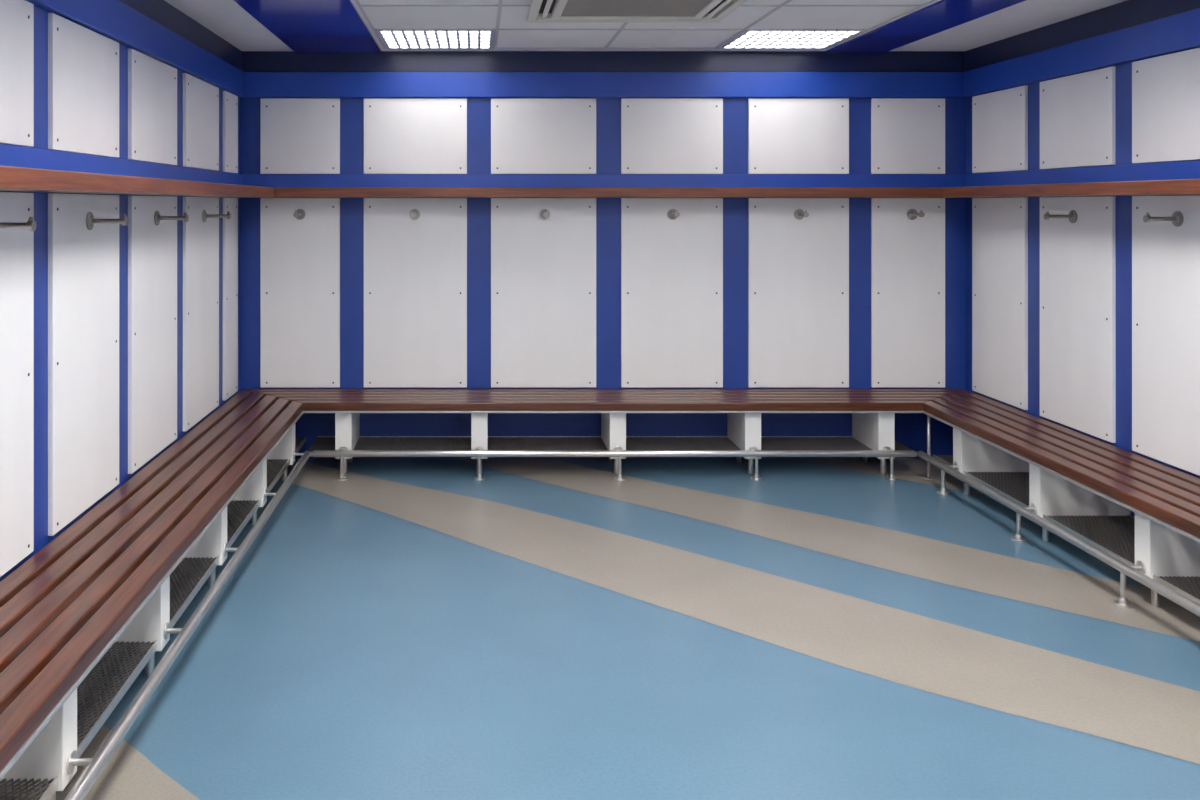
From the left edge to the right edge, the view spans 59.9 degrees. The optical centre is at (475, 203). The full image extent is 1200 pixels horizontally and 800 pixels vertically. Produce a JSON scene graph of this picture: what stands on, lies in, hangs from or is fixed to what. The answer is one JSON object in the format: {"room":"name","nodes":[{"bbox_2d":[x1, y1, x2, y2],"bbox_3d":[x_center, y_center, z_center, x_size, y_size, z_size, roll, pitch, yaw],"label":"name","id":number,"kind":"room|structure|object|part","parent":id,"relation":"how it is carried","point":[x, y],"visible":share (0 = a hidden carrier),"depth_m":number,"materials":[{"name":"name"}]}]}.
{"room":"changing room","nodes":[
{"label":"changing room","id":0,"kind":"room"},
{"bbox_2d":[0,5,239,581],"bbox_3d":[-1.547,0.225,2.645,0.120,2.750,7.690,0,0,0],"label":"wall","id":1,"kind":"structure","parent":0,"point":[41,538],"depth_m":3.93,"materials":[{"name":"blue paint"}]},
{"bbox_2d":[0,217,36,230],"bbox_3d":[-1.397,0.065,3.088,0.145,0.068,0.068,0,0,0],"label":"coat hook","id":2,"kind":"object","parent":1,"relation":"attached to","point":[31,225],"visible":1,"depth_m":3.08,"materials":[{"name":"metal"}]},
{"bbox_2d":[86,212,128,229],"bbox_3d":[-1.397,0.065,3.910,0.145,0.068,0.068,0,0,0],"label":"coat hook","id":3,"kind":"object","parent":1,"relation":"attached to","point":[90,221],"visible":1,"depth_m":3.90,"materials":[{"name":"metal"}]},
{"bbox_2d":[0,0,237,576],"bbox_3d":[-1.477,0.244,2.910,0.020,1.817,6.889,0,0,0],"label":"wall panels","id":4,"kind":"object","parent":1,"relation":"attached to","point":[83,63],"depth_m":4.03,"materials":[{"name":"white laminate"}]},
{"bbox_2d":[0,165,273,197],"bbox_3d":[-1.353,-0.070,2.643,0.269,0.059,7.685,0,0,0],"label":"shelf","id":5,"kind":"object","parent":1,"relation":"attached to","point":[15,179],"visible":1,"depth_m":3.45,"materials":[{"name":"brown wood"}]},
{"bbox_2d":[154,211,188,225],"bbox_3d":[-1.397,0.065,4.732,0.145,0.068,0.068,0,0,0],"label":"coat hook","id":6,"kind":"object","parent":1,"relation":"attached to","point":[157,217],"visible":1,"depth_m":4.72,"materials":[{"name":"metal"}]},
{"bbox_2d":[202,210,230,221],"bbox_3d":[-1.397,0.065,5.554,0.145,0.068,0.068,0,0,0],"label":"coat hook","id":7,"kind":"object","parent":1,"relation":"attached to","point":[205,215],"visible":1,"depth_m":5.54,"materials":[{"name":"metal"}]},
{"bbox_2d":[0,144,1199,187],"bbox_3d":[0.800,-0.142,2.645,4.574,0.085,7.690,0,0,0],"label":"trim","id":8,"kind":"structure","parent":1,"relation":"attached to","point":[10,155],"depth_m":6.46,"materials":[{"name":"blue paint"}]},
{"bbox_2d":[25,0,1199,97],"bbox_3d":[0.800,-0.749,2.645,4.574,0.157,7.690,0,0,0],"label":"trim","id":9,"kind":"structure","parent":1,"relation":"attached to","point":[115,20],"depth_m":6.46,"materials":[{"name":"blue paint"}]},
{"bbox_2d":[118,0,1199,71],"bbox_3d":[0.800,-0.894,2.645,4.574,0.132,7.690,0,0,0],"label":"trim","id":10,"kind":"structure","parent":1,"relation":"attached to","point":[1129,13],"depth_m":6.47,"materials":[{"name":"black paint"}]},
{"bbox_2d":[240,98,965,457],"bbox_3d":[0.800,0.225,6.550,4.814,2.750,0.120,0,0,0],"label":"wall","id":11,"kind":"structure","parent":0,"point":[910,428],"depth_m":6.49,"materials":[{"name":"blue paint"}]},
{"bbox_2d":[293,209,304,219],"bbox_3d":[-1.106,0.065,6.399,0.068,0.068,0.145,0,0,0],"label":"coat hook","id":12,"kind":"object","parent":11,"relation":"attached to","point":[299,214],"visible":1,"depth_m":6.46,"materials":[{"name":"metal"}]},
{"bbox_2d":[233,0,381,52],"bbox_3d":[-0.860,-0.954,2.634,0.540,0.012,7.668,0,0,0],"label":"ceiling panel","id":13,"kind":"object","parent":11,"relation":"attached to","point":[305,26],"depth_m":5.44,"materials":[{"name":"blue paint"}]},
{"bbox_2d":[409,209,419,219],"bbox_3d":[-0.385,0.065,6.399,0.068,0.068,0.145,0,0,0],"label":"coat hook","id":14,"kind":"object","parent":11,"relation":"attached to","point":[414,214],"visible":1,"depth_m":6.46,"materials":[{"name":"metal"}]},
{"bbox_2d":[539,209,549,219],"bbox_3d":[0.430,0.065,6.399,0.068,0.068,0.145,0,0,0],"label":"coat hook","id":15,"kind":"object","parent":11,"relation":"attached to","point":[544,214],"visible":1,"depth_m":6.46,"materials":[{"name":"metal"}]},
{"bbox_2d":[260,98,944,386],"bbox_3d":[0.797,0.244,6.480,4.304,1.817,0.020,0,0,0],"label":"wall panels","id":16,"kind":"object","parent":11,"relation":"attached to","point":[543,272],"depth_m":6.47,"materials":[{"name":"white laminate"}]},
{"bbox_2d":[258,188,953,197],"bbox_3d":[0.800,-0.070,6.355,4.565,0.059,0.270,0,0,0],"label":"shelf","id":17,"kind":"object","parent":11,"relation":"attached to","point":[278,192],"visible":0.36,"depth_m":6.22,"materials":[{"name":"brown wood"}]},
{"bbox_2d":[667,209,679,219],"bbox_3d":[1.235,0.065,6.399,0.068,0.068,0.145,0,0,0],"label":"coat hook","id":18,"kind":"object","parent":11,"relation":"attached to","point":[672,214],"visible":1,"depth_m":6.46,"materials":[{"name":"metal"}]},
{"bbox_2d":[794,209,808,219],"bbox_3d":[2.030,0.065,6.399,0.068,0.068,0.145,0,0,0],"label":"coat hook","id":19,"kind":"object","parent":11,"relation":"attached to","point":[799,214],"visible":1,"depth_m":6.46,"materials":[{"name":"metal"}]},
{"bbox_2d":[907,209,924,219],"bbox_3d":[2.740,0.065,6.399,0.068,0.068,0.145,0,0,0],"label":"coat hook","id":20,"kind":"object","parent":11,"relation":"attached to","point":[912,214],"visible":1,"depth_m":6.46,"materials":[{"name":"metal"}]},
{"bbox_2d":[825,0,1025,52],"bbox_3d":[2.375,-0.954,2.634,0.370,0.012,7.668,0,0,0],"label":"trim","id":21,"kind":"structure","parent":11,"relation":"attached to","point":[942,15],"depth_m":5.44,"materials":[{"name":"blue paint"}]},
{"bbox_2d":[77,458,1199,799],"bbox_3d":[0.800,1.650,2.645,4.814,0.100,7.930,0,0,0],"label":"floor","id":22,"kind":"structure","parent":0,"point":[353,651],"depth_m":3.50,"materials":[{"name":"blue plastic"}]},
{"bbox_2d":[1,707,199,799],"bbox_3d":[0.800,1.599,1.295,4.570,0.001,4.390,0,0,0],"label":"floor stripe","id":23,"kind":"structure","parent":22,"relation":"on","point":[128,774],"depth_m":2.86,"materials":[{"name":"beige plastic"}]},
{"bbox_2d":[0,389,309,799],"bbox_3d":[-1.222,1.380,2.632,0.523,0.440,7.664,0,0,0],"label":"bench","id":24,"kind":"object","parent":22,"relation":"on","point":[102,586],"visible":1,"depth_m":3.35,"materials":[{"name":"brown wood"}]},
{"bbox_2d":[244,389,962,480],"bbox_3d":[0.800,1.380,6.217,4.521,0.440,0.538,0,0,0],"label":"bench","id":25,"kind":"object","parent":22,"relation":"on","point":[873,411],"visible":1,"depth_m":6.14,"materials":[{"name":"brown wood"}]},
{"bbox_3d":[0.800,1.214,6.035,3.714,0.011,0.053,0,0,0],"label":"edge trim","id":26,"kind":"part","parent":25,"relation":"part of","materials":[{"name":"wood"}]},
{"bbox_3d":[0.800,1.512,6.177,3.488,0.177,0.458,0,0,0],"label":"foot rail","id":27,"kind":"part","parent":25,"relation":"part of","materials":[{"name":"metal"}]},
{"bbox_2d":[279,460,1199,763],"bbox_3d":[0.800,1.599,4.269,4.570,0.001,4.438,0,0,0],"label":"floor stripe","id":28,"kind":"structure","parent":22,"relation":"on","point":[906,648],"depth_m":3.92,"materials":[{"name":"beige plastic"}]},
{"bbox_2d":[454,458,1199,641],"bbox_3d":[1.468,1.599,4.926,3.235,0.001,3.109,0,0,0],"label":"floor stripe","id":29,"kind":"structure","parent":22,"relation":"on","point":[901,552],"depth_m":4.78,"materials":[{"name":"beige plastic"}]},
{"bbox_2d":[791,458,984,494],"bbox_3d":[2.524,1.599,5.927,1.123,0.001,1.123,0,0,0],"label":"floor stripe","id":30,"kind":"structure","parent":22,"relation":"on","point":[908,469],"depth_m":6.23,"materials":[{"name":"beige plastic"}]},
{"bbox_2d":[917,389,1199,616],"bbox_3d":[2.814,1.380,2.632,0.538,0.440,7.664,0,0,0],"label":"bench","id":31,"kind":"object","parent":22,"relation":"on","point":[1081,489],"visible":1,"depth_m":4.75,"materials":[{"name":"brown wood"}]},
{"bbox_3d":[2.639,1.411,6.002,0.070,0.377,0.070,0,0,0],"label":"corner leg","id":32,"kind":"part","parent":31,"relation":"part of","materials":[{"name":"metal"}]},
{"bbox_3d":[2.632,1.214,2.430,0.053,0.011,7.260,0,0,0],"label":"edge trim","id":33,"kind":"part","parent":31,"relation":"part of","materials":[{"name":"wood"}]},
{"bbox_2d":[164,0,1126,50],"bbox_3d":[0.800,-1.104,2.645,4.814,0.292,7.930,0,0,0],"label":"ceiling","id":34,"kind":"structure","parent":0,"point":[228,20],"depth_m":5.43,"materials":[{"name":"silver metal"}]},
{"bbox_2d":[376,30,494,48],"bbox_3d":[-0.224,-0.996,6.009,0.658,0.079,0.658,0,0,0],"label":"recessed light","id":35,"kind":"object","parent":34,"relation":"in","point":[391,39],"visible":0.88,"depth_m":5.99,"materials":[{"name":"white plastic"}]},
{"bbox_2d":[382,31,489,35],"bbox_3d":[-0.224,-0.976,6.009,0.606,0.008,0.606,0,0,0],"label":"diffuser","id":36,"kind":"object","parent":35,"relation":"attached to","point":[384,33],"depth_m":5.81,"materials":[{"name":"white plastic"}]},
{"bbox_2d":[527,0,747,22],"bbox_3d":[0.750,-0.942,4.770,0.980,0.034,0.980,0,0,0],"label":"air conditioner","id":37,"kind":"object","parent":34,"relation":"in","point":[540,11],"depth_m":4.98,"materials":[{"name":"white plastic"}]},
{"bbox_2d":[719,30,865,48],"bbox_3d":[1.822,-0.996,6.009,0.658,0.079,0.658,0,0,0],"label":"recessed light","id":38,"kind":"object","parent":34,"relation":"in","point":[749,39],"visible":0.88,"depth_m":5.99,"materials":[{"name":"white plastic"}]},
{"bbox_2d":[744,31,852,35],"bbox_3d":[1.822,-0.976,6.009,0.606,0.008,0.606,0,0,0],"label":"diffuser","id":39,"kind":"object","parent":38,"relation":"attached to","point":[746,33],"depth_m":5.81,"materials":[{"name":"white plastic"}]},
{"bbox_2d":[966,47,1199,516],"bbox_3d":[3.147,0.225,2.645,0.120,2.750,7.690,0,0,0],"label":"wall","id":40,"kind":"structure","parent":0,"point":[1123,71],"depth_m":4.96,"materials":[{"name":"blue paint"}]},
{"bbox_2d":[1044,210,1076,222],"bbox_3d":[2.997,0.065,5.290,0.145,0.068,0.068,0,0,0],"label":"coat hook","id":41,"kind":"object","parent":40,"relation":"attached to","point":[1072,217],"visible":1,"depth_m":5.28,"materials":[{"name":"metal"}]},
{"bbox_2d":[943,179,1199,197],"bbox_3d":[2.953,-0.070,2.643,0.269,0.059,7.685,0,0,0],"label":"shelf","id":42,"kind":"object","parent":40,"relation":"attached to","point":[1176,186],"visible":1,"depth_m":4.79,"materials":[{"name":"brown wood"}]},
{"bbox_2d":[972,48,1199,475],"bbox_3d":[3.077,0.244,2.906,0.020,1.817,6.932,0,0,0],"label":"wall panels","id":43,"kind":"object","parent":40,"relation":"attached to","point":[1078,111],"depth_m":5.13,"materials":[{"name":"white laminate"}]},
{"bbox_2d":[1143,211,1183,226],"bbox_3d":[2.997,0.065,4.500,0.145,0.068,0.068,0,0,0],"label":"coat hook","id":44,"kind":"object","parent":40,"relation":"attached to","point":[1177,218],"visible":1,"depth_m":4.49,"materials":[{"name":"metal"}]}
]}

